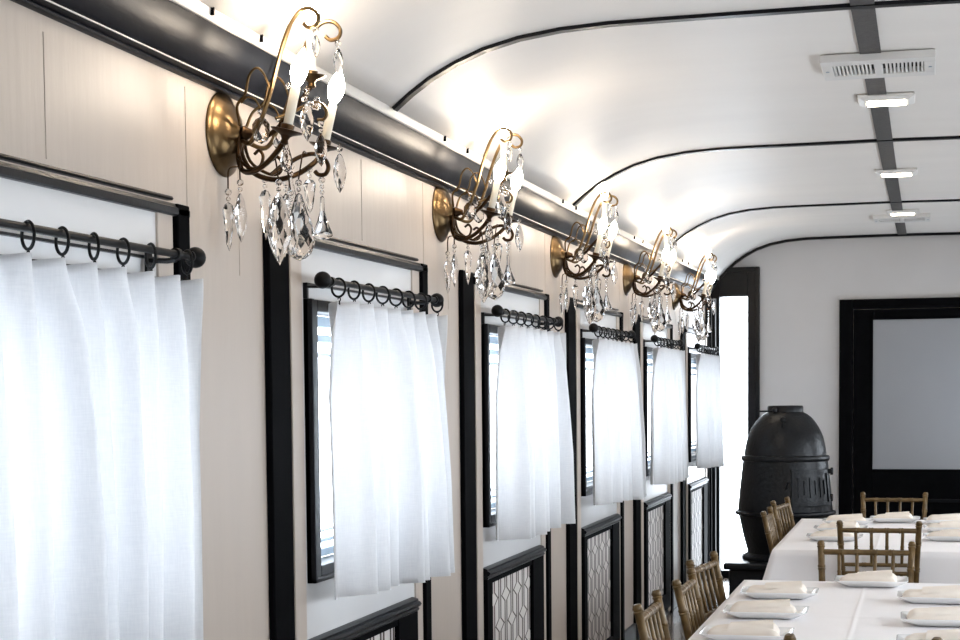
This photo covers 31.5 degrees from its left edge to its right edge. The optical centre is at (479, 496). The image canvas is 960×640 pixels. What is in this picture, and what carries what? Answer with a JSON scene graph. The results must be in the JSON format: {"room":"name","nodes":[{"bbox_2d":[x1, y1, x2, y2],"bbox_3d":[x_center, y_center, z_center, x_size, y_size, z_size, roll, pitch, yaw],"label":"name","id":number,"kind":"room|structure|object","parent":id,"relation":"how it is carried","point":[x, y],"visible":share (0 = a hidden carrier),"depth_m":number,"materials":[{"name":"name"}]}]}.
{"room":"train carriage","nodes":[
{"label":"train carriage","id":0,"kind":"room"},
{"bbox_2d":[0,0,704,639],"bbox_3d":[-0.150,-0.101,6.350,0.100,2.480,15.400,0,4,15],"label":"wall","id":1,"kind":"structure","parent":0,"point":[114,114],"depth_m":4.31,"materials":[{"name":"paint"}]},
{"bbox_2d":[0,153,190,280],"bbox_3d":[-0.900,0.340,3.357,0.137,1.985,1.442,0,4,15],"label":"window","id":2,"kind":"structure","parent":1,"relation":"in","point":[45,199],"depth_m":3.52,"materials":[{"name":"paint"}]},
{"bbox_2d":[0,218,205,271],"bbox_3d":[-0.813,-0.487,3.316,0.103,0.084,1.178,0,4,15],"label":"curtain rod","id":3,"kind":"object","parent":2,"relation":"attached to","point":[199,256],"visible":0.89,"depth_m":3.48,"materials":[{"name":"black metal"}]},
{"bbox_2d":[0,220,203,639],"bbox_3d":[-0.765,-0.057,3.346,0.166,0.928,1.062,0,4,12],"label":"curtain","id":4,"kind":"object","parent":3,"relation":"hanging from","point":[101,517],"visible":1,"depth_m":3.32,"materials":[{"name":"white fabric"}]},
{"bbox_2d":[205,0,345,264],"bbox_3d":[-0.501,-0.905,4.209,0.292,0.683,0.342,0,4,15],"label":"wall sconce","id":5,"kind":"object","parent":1,"relation":"attached to","point":[288,226],"visible":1,"depth_m":4.18,"materials":[{"name":"clear glass"}]},
{"bbox_2d":[236,29,336,181],"bbox_3d":[-0.491,-0.970,4.202,0.234,0.366,0.342,0,4,15],"label":"sconce arm","id":6,"kind":"object","parent":5,"relation":"on","point":[303,67],"depth_m":4.17,"materials":[{"name":"gold metal"}]},
{"bbox_2d":[263,233,431,639],"bbox_3d":[-0.402,0.217,5.262,0.137,1.985,1.442,0,4,15],"label":"window","id":7,"kind":"structure","parent":1,"relation":"in","point":[303,605],"depth_m":4.77,"materials":[{"name":"paint"}]},
{"bbox_2d":[307,271,443,309],"bbox_3d":[-0.315,-0.610,5.221,0.103,0.084,1.178,0,4,15],"label":"curtain rod","id":8,"kind":"object","parent":7,"relation":"attached to","point":[322,280],"visible":0.96,"depth_m":5.05,"materials":[{"name":"black metal"}]},
{"bbox_2d":[329,277,454,599],"bbox_3d":[-0.266,-0.180,5.304,0.164,0.934,1.133,0,4,15],"label":"curtain","id":9,"kind":"object","parent":8,"relation":"hanging from","point":[392,508],"visible":1,"depth_m":5.15,"materials":[{"name":"white fabric"}]},
{"bbox_2d":[43,32,669,323],"bbox_3d":[-0.034,-0.920,6.576,0.002,0.425,14.482,0,4,15],"label":"trim","id":10,"kind":"structure","parent":1,"relation":"attached to","point":[43,32],"depth_m":4.04,"materials":[{"name":"beige wood"}]},
{"bbox_2d":[10,0,717,292],"bbox_3d":[-0.071,-1.206,6.258,0.086,0.194,15.400,0,4,15],"label":"trim","id":11,"kind":"structure","parent":1,"relation":"attached to","point":[165,26],"depth_m":4.44,"materials":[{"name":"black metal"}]},
{"bbox_2d":[170,0,718,279],"bbox_3d":[-0.036,-1.292,6.244,0.040,0.134,15.400,0,4,15],"label":"trim","id":12,"kind":"structure","parent":1,"relation":"attached to","point":[197,7],"depth_m":5.15,"materials":[{"name":"paint"}]},
{"bbox_2d":[210,7,716,277],"bbox_3d":[0.377,-1.368,7.748,0.009,0.071,11.844,0,4,15],"label":"trim","id":13,"kind":"structure","parent":1,"relation":"attached to","point":[212,12],"depth_m":4.22,"materials":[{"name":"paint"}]},
{"bbox_2d":[432,116,523,302],"bbox_3d":[-0.003,-1.028,6.114,0.292,0.683,0.342,0,4,15],"label":"wall sconce","id":14,"kind":"object","parent":1,"relation":"attached to","point":[490,280],"visible":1,"depth_m":6.09,"materials":[{"name":"clear glass"}]},
{"bbox_2d":[450,138,517,244],"bbox_3d":[0.007,-1.092,6.107,0.234,0.366,0.342,0,4,15],"label":"sconce arm","id":15,"kind":"object","parent":14,"relation":"on","point":[472,212],"depth_m":6.07,"materials":[{"name":"gold metal"}]},
{"bbox_2d":[458,270,551,639],"bbox_3d":[0.095,0.095,7.160,0.137,1.985,1.457,0,4,15],"label":"window","id":16,"kind":"structure","parent":1,"relation":"in","point":[506,584],"depth_m":6.69,"materials":[{"name":"paint"}]},
{"bbox_2d":[484,305,563,328],"bbox_3d":[0.183,-0.732,7.126,0.103,0.084,1.178,0,4,15],"label":"curtain rod","id":17,"kind":"object","parent":16,"relation":"attached to","point":[497,310],"visible":0.93,"depth_m":6.93,"materials":[{"name":"black metal"}]},
{"bbox_2d":[495,308,575,540],"bbox_3d":[0.239,-0.307,7.219,0.152,0.928,1.143,0,4,15],"label":"curtain","id":18,"kind":"object","parent":17,"relation":"hanging from","point":[534,458],"visible":0.98,"depth_m":7.02,"materials":[{"name":"white fabric"}]},
{"bbox_2d":[550,183,618,324],"bbox_3d":[0.495,-1.142,8.019,0.292,0.683,0.342,0,4,15],"label":"wall sconce","id":19,"kind":"object","parent":1,"relation":"attached to","point":[594,306],"visible":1,"depth_m":7.99,"materials":[{"name":"clear glass"}]},
{"bbox_2d":[563,199,612,279],"bbox_3d":[0.505,-1.207,8.012,0.234,0.366,0.342,0,4,15],"label":"sconce arm","id":20,"kind":"object","parent":19,"relation":"on","point":[601,252],"depth_m":7.98,"materials":[{"name":"gold metal"}]},
{"bbox_2d":[565,297,624,639],"bbox_3d":[0.590,-0.027,9.053,0.137,1.985,1.480,0,4,15],"label":"window","id":21,"kind":"structure","parent":1,"relation":"in","point":[595,595],"depth_m":8.69,"materials":[{"name":"paint"}]},
{"bbox_2d":[582,323,635,338],"bbox_3d":[0.681,-0.855,9.030,0.103,0.084,1.178,0,4,15],"label":"curtain rod","id":22,"kind":"object","parent":21,"relation":"attached to","point":[593,327],"visible":0.91,"depth_m":8.80,"materials":[{"name":"black metal"}]},
{"bbox_2d":[591,326,646,505],"bbox_3d":[0.745,-0.425,9.129,0.168,0.935,1.173,0,4,15],"label":"curtain","id":23,"kind":"object","parent":22,"relation":"hanging from","point":[618,429],"visible":0.99,"depth_m":8.85,"materials":[{"name":"white fabric"}]},
{"bbox_2d":[623,220,676,333],"bbox_3d":[0.993,-1.281,9.922,0.292,0.683,0.342,0,4,15],"label":"wall sconce","id":24,"kind":"object","parent":1,"relation":"attached to","point":[658,319],"visible":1,"depth_m":9.90,"materials":[{"name":"clear glass"}]},
{"bbox_2d":[632,233,672,296],"bbox_3d":[1.003,-1.345,9.916,0.234,0.366,0.342,0,4,15],"label":"sconce arm","id":25,"kind":"object","parent":24,"relation":"on","point":[664,274],"depth_m":9.88,"materials":[{"name":"gold metal"}]},
{"bbox_2d":[632,314,673,639],"bbox_3d":[1.089,-0.150,10.962,0.137,1.985,1.472,0,4,15],"label":"window","id":26,"kind":"structure","parent":1,"relation":"in","point":[653,560],"depth_m":10.77,"materials":[{"name":"paint"}]},
{"bbox_2d":[645,335,683,348],"bbox_3d":[1.179,-0.977,10.935,0.103,0.084,1.178,0,4,15],"label":"curtain rod","id":27,"kind":"object","parent":26,"relation":"attached to","point":[654,338],"visible":0.88,"depth_m":10.77,"materials":[{"name":"black metal"}]},
{"bbox_2d":[650,337,688,484],"bbox_3d":[1.234,-0.552,11.025,0.149,0.926,1.162,0,4,15],"label":"curtain","id":28,"kind":"object","parent":27,"relation":"hanging from","point":[668,413],"visible":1,"depth_m":10.72,"materials":[{"name":"white fabric"}]},
{"bbox_2d":[625,579,706,639],"bbox_3d":[-0.082,1.077,6.408,0.018,0.120,15.400,0,4,15],"label":"baseboard","id":29,"kind":"structure","parent":1,"relation":"attached to","point":[630,632],"depth_m":10.20,"materials":[{"name":"black paint"}]},
{"bbox_2d":[672,245,716,342],"bbox_3d":[1.491,-1.403,11.827,0.292,0.683,0.342,0,4,15],"label":"wall sconce","id":30,"kind":"object","parent":1,"relation":"attached to","point":[699,326],"visible":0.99,"depth_m":11.80,"materials":[{"name":"clear glass"}]},
{"bbox_2d":[679,258,712,311],"bbox_3d":[1.501,-1.468,11.820,0.234,0.366,0.342,0,4,15],"label":"sconce arm","id":31,"kind":"object","parent":30,"relation":"on","point":[706,293],"depth_m":11.78,"materials":[{"name":"gold metal"}]},
{"bbox_2d":[680,326,709,584],"bbox_3d":[1.605,-0.277,12.934,0.137,1.985,1.452,0,4,15],"label":"window","id":32,"kind":"structure","parent":1,"relation":"in","point":[695,489],"depth_m":12.70,"materials":[{"name":"paint"}]},
{"bbox_2d":[689,343,718,353],"bbox_3d":[1.693,-1.103,12.898,0.103,0.084,1.178,0,4,15],"label":"curtain rod","id":33,"kind":"object","parent":32,"relation":"attached to","point":[697,346],"visible":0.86,"depth_m":12.46,"materials":[{"name":"black metal"}]},
{"bbox_2d":[695,345,723,468],"bbox_3d":[1.759,-0.674,13.001,0.155,0.937,1.161,0,4,15],"label":"curtain","id":34,"kind":"object","parent":33,"relation":"hanging from","point":[709,419],"visible":0.99,"depth_m":12.69,"materials":[{"name":"white fabric"}]},
{"bbox_2d":[705,298,716,578],"bbox_3d":[1.855,-0.458,13.674,0.075,2.250,0.140,0,4,15],"label":"trim","id":35,"kind":"structure","parent":1,"relation":"attached to","point":[712,318],"depth_m":13.66,"materials":[{"name":"black paint"}]},
{"bbox_2d":[199,0,959,276],"bbox_3d":[1.347,-1.426,5.873,2.878,0.368,15.400,0,4,15],"label":"ceiling","id":36,"kind":"structure","parent":0,"point":[586,106],"depth_m":6.19,"materials":[{"name":"paint"}]},
{"bbox_2d":[392,0,959,110],"bbox_3d":[1.095,-1.301,4.912,2.820,0.234,0.036,0,4,15],"label":"trim","id":37,"kind":"structure","parent":36,"relation":"attached to","point":[894,3],"depth_m":5.05,"materials":[{"name":"black paint"}]},
{"bbox_2d":[572,136,959,206],"bbox_3d":[1.797,-1.468,7.596,2.820,0.246,0.036,0,4,15],"label":"trim","id":38,"kind":"structure","parent":36,"relation":"attached to","point":[621,171],"depth_m":7.72,"materials":[{"name":"black paint"}]},
{"bbox_2d":[669,199,959,249],"bbox_3d":[2.534,-1.668,10.415,2.820,0.269,0.036,0,4,15],"label":"trim","id":39,"kind":"structure","parent":36,"relation":"attached to","point":[943,200],"depth_m":10.53,"materials":[{"name":"black paint"}]},
{"bbox_2d":[820,49,935,80],"bbox_3d":[1.347,-1.455,5.757,0.372,0.028,0.340,0,4,15],"label":"ceiling vent","id":40,"kind":"object","parent":36,"relation":"in","point":[906,63],"visible":1,"depth_m":5.70,"materials":[{"name":"white plastic"}]},
{"bbox_2d":[849,0,906,234],"bbox_3d":[1.353,-1.520,5.866,0.068,0.096,15.400,0,4,15],"label":"trim","id":41,"kind":"structure","parent":36,"relation":"attached to","point":[865,20],"depth_m":6.68,"materials":[{"name":"grey metal"}]},
{"bbox_2d":[857,92,914,106],"bbox_3d":[1.547,-1.504,6.479,0.210,0.024,0.200,0,4,15],"label":"recessed light","id":42,"kind":"object","parent":36,"relation":"in","point":[907,98],"visible":1,"depth_m":6.42,"materials":[{"name":"white plastic"}]},
{"bbox_2d":[875,168,917,176],"bbox_3d":[2.138,-1.656,8.738,0.210,0.024,0.200,0,4,15],"label":"recessed light","id":43,"kind":"object","parent":36,"relation":"in","point":[902,172],"visible":1,"depth_m":8.67,"materials":[{"name":"white plastic"}]},
{"bbox_2d":[873,213,930,223],"bbox_3d":[2.852,-1.876,11.509,0.372,0.028,0.340,0,4,15],"label":"ceiling vent","id":44,"kind":"object","parent":36,"relation":"in","point":[921,217],"visible":0.99,"depth_m":11.39,"materials":[{"name":"white plastic"}]},
{"bbox_2d":[886,209,918,215],"bbox_3d":[2.748,-1.841,11.073,0.210,0.024,0.200,0,4,15],"label":"recessed light","id":45,"kind":"object","parent":36,"relation":"in","point":[905,211],"visible":1,"depth_m":11.00,"materials":[{"name":"white plastic"}]},
{"bbox_2d":[666,578,728,639],"bbox_3d":[1.371,1.177,6.034,3.320,0.060,15.600,0,4,15],"label":"floor","id":46,"kind":"structure","parent":0,"point":[675,627],"depth_m":11.32,"materials":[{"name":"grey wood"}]},
{"bbox_2d":[632,589,670,639],"bbox_3d":[0.729,0.757,4.978,0.512,0.924,0.397,0,4,15],"label":"chair","id":47,"kind":"object","parent":46,"relation":"on","point":[652,623],"visible":1,"depth_m":5.04,"materials":[{"name":"brown wood"}]},
{"bbox_2d":[672,568,705,639],"bbox_3d":[0.910,0.717,5.592,0.512,0.924,0.397,0,4,15],"label":"chair","id":48,"kind":"object","parent":46,"relation":"on","point":[688,597],"visible":0.84,"depth_m":5.59,"materials":[{"name":"brown wood"}]},
{"bbox_2d":[686,551,725,619],"bbox_3d":[1.041,0.680,6.178,0.512,0.924,0.397,1,4,21],"label":"chair","id":49,"kind":"object","parent":46,"relation":"on","point":[713,565],"visible":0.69,"depth_m":6.26,"materials":[{"name":"brown wood"}]},
{"bbox_2d":[760,506,779,554],"bbox_3d":[1.687,0.525,8.582,0.512,0.924,0.397,0,4,15],"label":"chair","id":50,"kind":"object","parent":46,"relation":"on","point":[770,527],"visible":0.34,"depth_m":8.57,"materials":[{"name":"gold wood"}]},
{"bbox_2d":[723,405,835,594],"bbox_3d":[2.110,0.079,11.777,0.770,1.408,0.770,0,4,15],"label":"stove","id":51,"kind":"object","parent":46,"relation":"on","point":[785,455],"visible":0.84,"depth_m":11.53,"materials":[{"name":"metal"}]},
{"bbox_2d":[770,496,794,540],"bbox_3d":[1.882,0.477,9.328,0.512,0.924,0.397,1,4,22],"label":"chair","id":52,"kind":"object","parent":46,"relation":"on","point":[778,510],"visible":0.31,"depth_m":9.35,"materials":[{"name":"brown wood"}]},
{"bbox_2d":[783,633,942,639],"bbox_3d":[1.004,0.787,4.441,0.397,0.924,0.512,0,4,15],"label":"chair","id":53,"kind":"object","parent":46,"relation":"on","point":[789,636],"visible":1,"depth_m":4.21,"materials":[{"name":"brown wood"}]},
{"bbox_2d":[817,540,915,582],"bbox_3d":[1.476,0.652,6.551,0.397,0.924,0.512,0,4,15],"label":"chair","id":54,"kind":"object","parent":46,"relation":"on","point":[822,551],"visible":0.39,"depth_m":6.74,"materials":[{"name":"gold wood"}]},
{"bbox_2d":[836,520,922,582],"bbox_3d":[1.884,0.557,8.022,0.397,0.924,0.512,0,4,15],"label":"chair","id":55,"kind":"object","parent":46,"relation":"on","point":[840,529],"visible":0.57,"depth_m":7.78,"materials":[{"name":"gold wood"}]},
{"bbox_2d":[860,492,927,519],"bbox_3d":[2.343,0.452,9.666,0.397,0.924,0.512,0,4,15],"label":"chair","id":56,"kind":"object","parent":46,"relation":"on","point":[924,499],"visible":0.27,"depth_m":9.86,"materials":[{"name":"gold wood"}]},
{"bbox_3d":[1.256,0.790,5.620,0.956,0.766,2.126,0,4,15],"label":"dining table","id":57,"kind":"object","parent":46,"relation":"on","visible":0},
{"bbox_2d":[688,580,959,639],"bbox_3d":[1.253,0.508,5.603,1.110,0.222,2.280,0,4,15],"label":"tablecloth","id":58,"kind":"object","parent":57,"relation":"on","point":[838,611],"visible":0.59,"depth_m":5.72,"materials":[{"name":"white fabric"}]},
{"bbox_2d":[699,626,794,639],"bbox_3d":[0.804,0.419,5.129,0.274,0.026,0.202,0,4,13],"label":"serving plate","id":59,"kind":"object","parent":58,"relation":"on","point":[783,630],"visible":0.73,"depth_m":5.06,"materials":[{"name":"white ceramic"}]},
{"bbox_2d":[707,620,779,635],"bbox_3d":[0.794,0.398,5.133,0.218,0.050,0.112,0,4,12],"label":"folded napkin","id":60,"kind":"object","parent":59,"relation":"on","point":[758,627],"visible":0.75,"depth_m":5.10,"materials":[{"name":"white fabric"}]},
{"bbox_2d":[723,604,808,618],"bbox_3d":[0.948,0.386,5.639,0.274,0.026,0.202,0,4,13],"label":"serving plate","id":61,"kind":"object","parent":58,"relation":"on","point":[801,610],"visible":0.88,"depth_m":5.56,"materials":[{"name":"white ceramic"}]},
{"bbox_2d":[730,599,796,612],"bbox_3d":[0.938,0.365,5.645,0.218,0.050,0.110,0,4,15],"label":"folded napkin","id":62,"kind":"object","parent":61,"relation":"on","point":[777,605],"visible":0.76,"depth_m":5.60,"materials":[{"name":"white fabric"}]},
{"bbox_2d":[740,586,818,598],"bbox_3d":[1.084,0.352,6.160,0.274,0.026,0.202,0,4,13],"label":"serving plate","id":63,"kind":"object","parent":58,"relation":"on","point":[811,591],"visible":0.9,"depth_m":6.08,"materials":[{"name":"white ceramic"}]},
{"bbox_2d":[746,581,807,593],"bbox_3d":[1.075,0.331,6.166,0.218,0.050,0.110,0,4,14],"label":"folded napkin","id":64,"kind":"object","parent":63,"relation":"on","point":[790,586],"visible":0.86,"depth_m":6.12,"materials":[{"name":"white fabric"}]},
{"bbox_2d":[834,575,907,586],"bbox_3d":[1.493,0.328,6.497,0.274,0.026,0.202,0,4,14],"label":"serving plate","id":65,"kind":"object","parent":58,"relation":"on","point":[901,580],"visible":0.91,"depth_m":6.42,"materials":[{"name":"white ceramic"}]},
{"bbox_2d":[839,570,897,581],"bbox_3d":[1.482,0.306,6.501,0.218,0.050,0.114,0,4,16],"label":"folded napkin","id":66,"kind":"object","parent":65,"relation":"on","point":[882,575],"visible":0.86,"depth_m":6.46,"materials":[{"name":"white fabric"}]},
{"bbox_2d":[896,634,910,639],"bbox_3d":[1.340,0.427,4.907,0.274,0.026,0.202,0,4,15],"label":"serving plate","id":67,"kind":"object","parent":58,"relation":"on","point":[899,636],"visible":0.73,"depth_m":5.01,"materials":[{"name":"white ceramic"}]},
{"bbox_2d":[904,629,959,639],"bbox_3d":[1.330,0.406,4.911,0.218,0.050,0.112,1,4,17],"label":"folded napkin","id":68,"kind":"object","parent":67,"relation":"on","point":[951,634],"visible":0.97,"depth_m":4.89,"materials":[{"name":"white fabric"}]},
{"bbox_2d":[897,591,959,603],"bbox_3d":[1.606,0.358,5.982,0.274,0.026,0.202,0,4,15],"label":"serving plate","id":69,"kind":"object","parent":58,"relation":"on","point":[899,593],"visible":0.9,"depth_m":5.91,"materials":[{"name":"white ceramic"}]},
{"bbox_2d":[902,585,959,597],"bbox_3d":[1.597,0.337,5.989,0.218,0.050,0.110,0,4,14],"label":"folded napkin","id":70,"kind":"object","parent":69,"relation":"on","point":[953,591],"visible":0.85,"depth_m":5.95,"materials":[{"name":"white fabric"}]},
{"bbox_2d":[901,611,959,626],"bbox_3d":[1.479,0.395,5.417,0.274,0.026,0.202,0,4,14],"label":"serving plate","id":71,"kind":"object","parent":58,"relation":"on","point":[947,623],"visible":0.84,"depth_m":5.35,"materials":[{"name":"white ceramic"}]},
{"bbox_2d":[906,606,959,619],"bbox_3d":[1.470,0.373,5.424,0.218,0.050,0.110,0,4,14],"label":"folded napkin","id":72,"kind":"object","parent":71,"relation":"on","point":[953,612],"visible":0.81,"depth_m":5.39,"materials":[{"name":"white fabric"}]},
{"bbox_3d":[2.099,0.582,8.845,0.956,0.766,1.946,0,4,15],"label":"dining table","id":73,"kind":"object","parent":46,"relation":"on","visible":0},
{"bbox_2d":[763,519,959,583],"bbox_3d":[2.096,0.300,8.828,1.110,0.222,2.100,0,4,15],"label":"tablecloth","id":74,"kind":"object","parent":73,"relation":"on","point":[795,557],"visible":0.49,"depth_m":7.97,"materials":[{"name":"white fabric"}]},
{"bbox_2d":[806,533,862,540],"bbox_3d":[1.758,0.205,8.439,0.274,0.026,0.202,0,4,13],"label":"serving plate","id":75,"kind":"object","parent":74,"relation":"on","point":[859,535],"visible":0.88,"depth_m":8.36,"materials":[{"name":"white ceramic"}]},
{"bbox_2d":[810,529,853,536],"bbox_3d":[1.748,0.184,8.443,0.218,0.050,0.114,0,4,13],"label":"folded napkin","id":76,"kind":"object","parent":75,"relation":"on","point":[831,532],"visible":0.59,"depth_m":8.41,"materials":[{"name":"white fabric"}]},
{"bbox_2d":[813,525,867,530],"bbox_3d":[1.894,0.173,8.940,0.274,0.026,0.202,0,4,14],"label":"serving plate","id":77,"kind":"object","parent":74,"relation":"on","point":[815,526],"visible":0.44,"depth_m":8.89,"materials":[{"name":"white ceramic"}]},
{"bbox_2d":[817,520,859,527],"bbox_3d":[1.884,0.151,8.947,0.218,0.050,0.110,0,4,16],"label":"folded napkin","id":78,"kind":"object","parent":77,"relation":"on","point":[846,524],"visible":0.65,"depth_m":8.90,"materials":[{"name":"white fabric"}]},
{"bbox_2d":[822,518,872,524],"bbox_3d":[2.035,0.142,9.419,0.274,0.026,0.202,0,4,15],"label":"serving plate","id":79,"kind":"object","parent":74,"relation":"on","point":[868,520],"visible":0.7,"depth_m":9.35,"materials":[{"name":"white ceramic"}]},
{"bbox_2d":[826,514,865,520],"bbox_3d":[2.025,0.120,9.425,0.218,0.050,0.110,0,4,15],"label":"folded napkin","id":80,"kind":"object","parent":79,"relation":"on","point":[846,517],"visible":0.77,"depth_m":9.38,"materials":[{"name":"white fabric"}]},
{"bbox_2d":[870,516,919,522],"bbox_3d":[2.327,0.131,9.549,0.274,0.026,0.202,0,4,15],"label":"serving plate","id":81,"kind":"object","parent":74,"relation":"on","point":[892,520],"visible":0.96,"depth_m":9.47,"materials":[{"name":"white ceramic"}]},
{"bbox_2d":[874,511,912,518],"bbox_3d":[2.317,0.110,9.553,0.218,0.050,0.112,1,4,17],"label":"folded napkin","id":82,"kind":"object","parent":81,"relation":"on","point":[906,515],"visible":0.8,"depth_m":9.51,"materials":[{"name":"white fabric"}]},
{"bbox_2d":[923,517,954,522],"bbox_3d":[2.582,0.139,9.379,0.274,0.026,0.202,0,4,15],"label":"serving plate","id":83,"kind":"object","parent":74,"relation":"on","point":[925,518],"visible":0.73,"depth_m":9.31,"materials":[{"name":"white ceramic"}]},
{"bbox_2d":[926,513,959,519],"bbox_3d":[2.573,0.118,9.385,0.218,0.050,0.110,0,4,13],"label":"folded napkin","id":84,"kind":"object","parent":83,"relation":"on","point":[956,516],"visible":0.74,"depth_m":9.35,"materials":[{"name":"white fabric"}]},
{"bbox_2d":[923,533,959,540],"bbox_3d":[2.320,0.204,8.375,0.274,0.026,0.202,0,4,15],"label":"serving plate","id":85,"kind":"object","parent":74,"relation":"on","point":[933,538],"visible":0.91,"depth_m":8.30,"materials":[{"name":"white ceramic"}]},
{"bbox_2d":[927,529,959,536],"bbox_3d":[2.310,0.182,8.379,0.218,0.050,0.114,0,4,16],"label":"folded napkin","id":86,"kind":"object","parent":85,"relation":"on","point":[947,532],"visible":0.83,"depth_m":8.34,"materials":[{"name":"white fabric"}]},
{"bbox_2d":[923,524,959,530],"bbox_3d":[2.456,0.170,8.896,0.274,0.026,0.202,0,4,15],"label":"serving plate","id":87,"kind":"object","parent":74,"relation":"on","point":[925,525],"visible":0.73,"depth_m":8.83,"materials":[{"name":"white ceramic"}]},
{"bbox_2d":[927,520,959,527],"bbox_3d":[2.447,0.149,8.903,0.218,0.050,0.110,0,4,15],"label":"folded napkin","id":88,"kind":"object","parent":87,"relation":"on","point":[943,524],"visible":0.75,"depth_m":8.86,"materials":[{"name":"white fabric"}]},
{"bbox_2d":[720,235,959,568],"bbox_3d":[3.315,-0.772,13.427,3.220,2.880,0.100,0,4,15],"label":"wall","id":89,"kind":"structure","parent":0,"point":[803,283],"depth_m":13.50,"materials":[{"name":"paint"}]},
{"bbox_2d":[710,267,759,577],"bbox_3d":[2.049,-0.586,13.731,0.415,2.495,0.125,0,4,15],"label":"door frame","id":90,"kind":"structure","parent":89,"relation":"in","point":[737,281],"depth_m":13.61,"materials":[{"name":"black paint"}]},
{"bbox_2d":[720,232,959,277],"bbox_3d":[3.284,-1.890,13.280,2.820,0.312,0.030,0,4,15],"label":"trim","id":91,"kind":"structure","parent":89,"relation":"attached to","point":[733,264],"depth_m":13.39,"materials":[{"name":"black paint"}]},
{"bbox_2d":[839,297,959,519],"bbox_3d":[3.464,-0.436,13.320,1.287,2.219,0.112,0,4,15],"label":"door","id":92,"kind":"structure","parent":89,"relation":"in","point":[899,425],"depth_m":13.37,"materials":[{"name":"black paint"}]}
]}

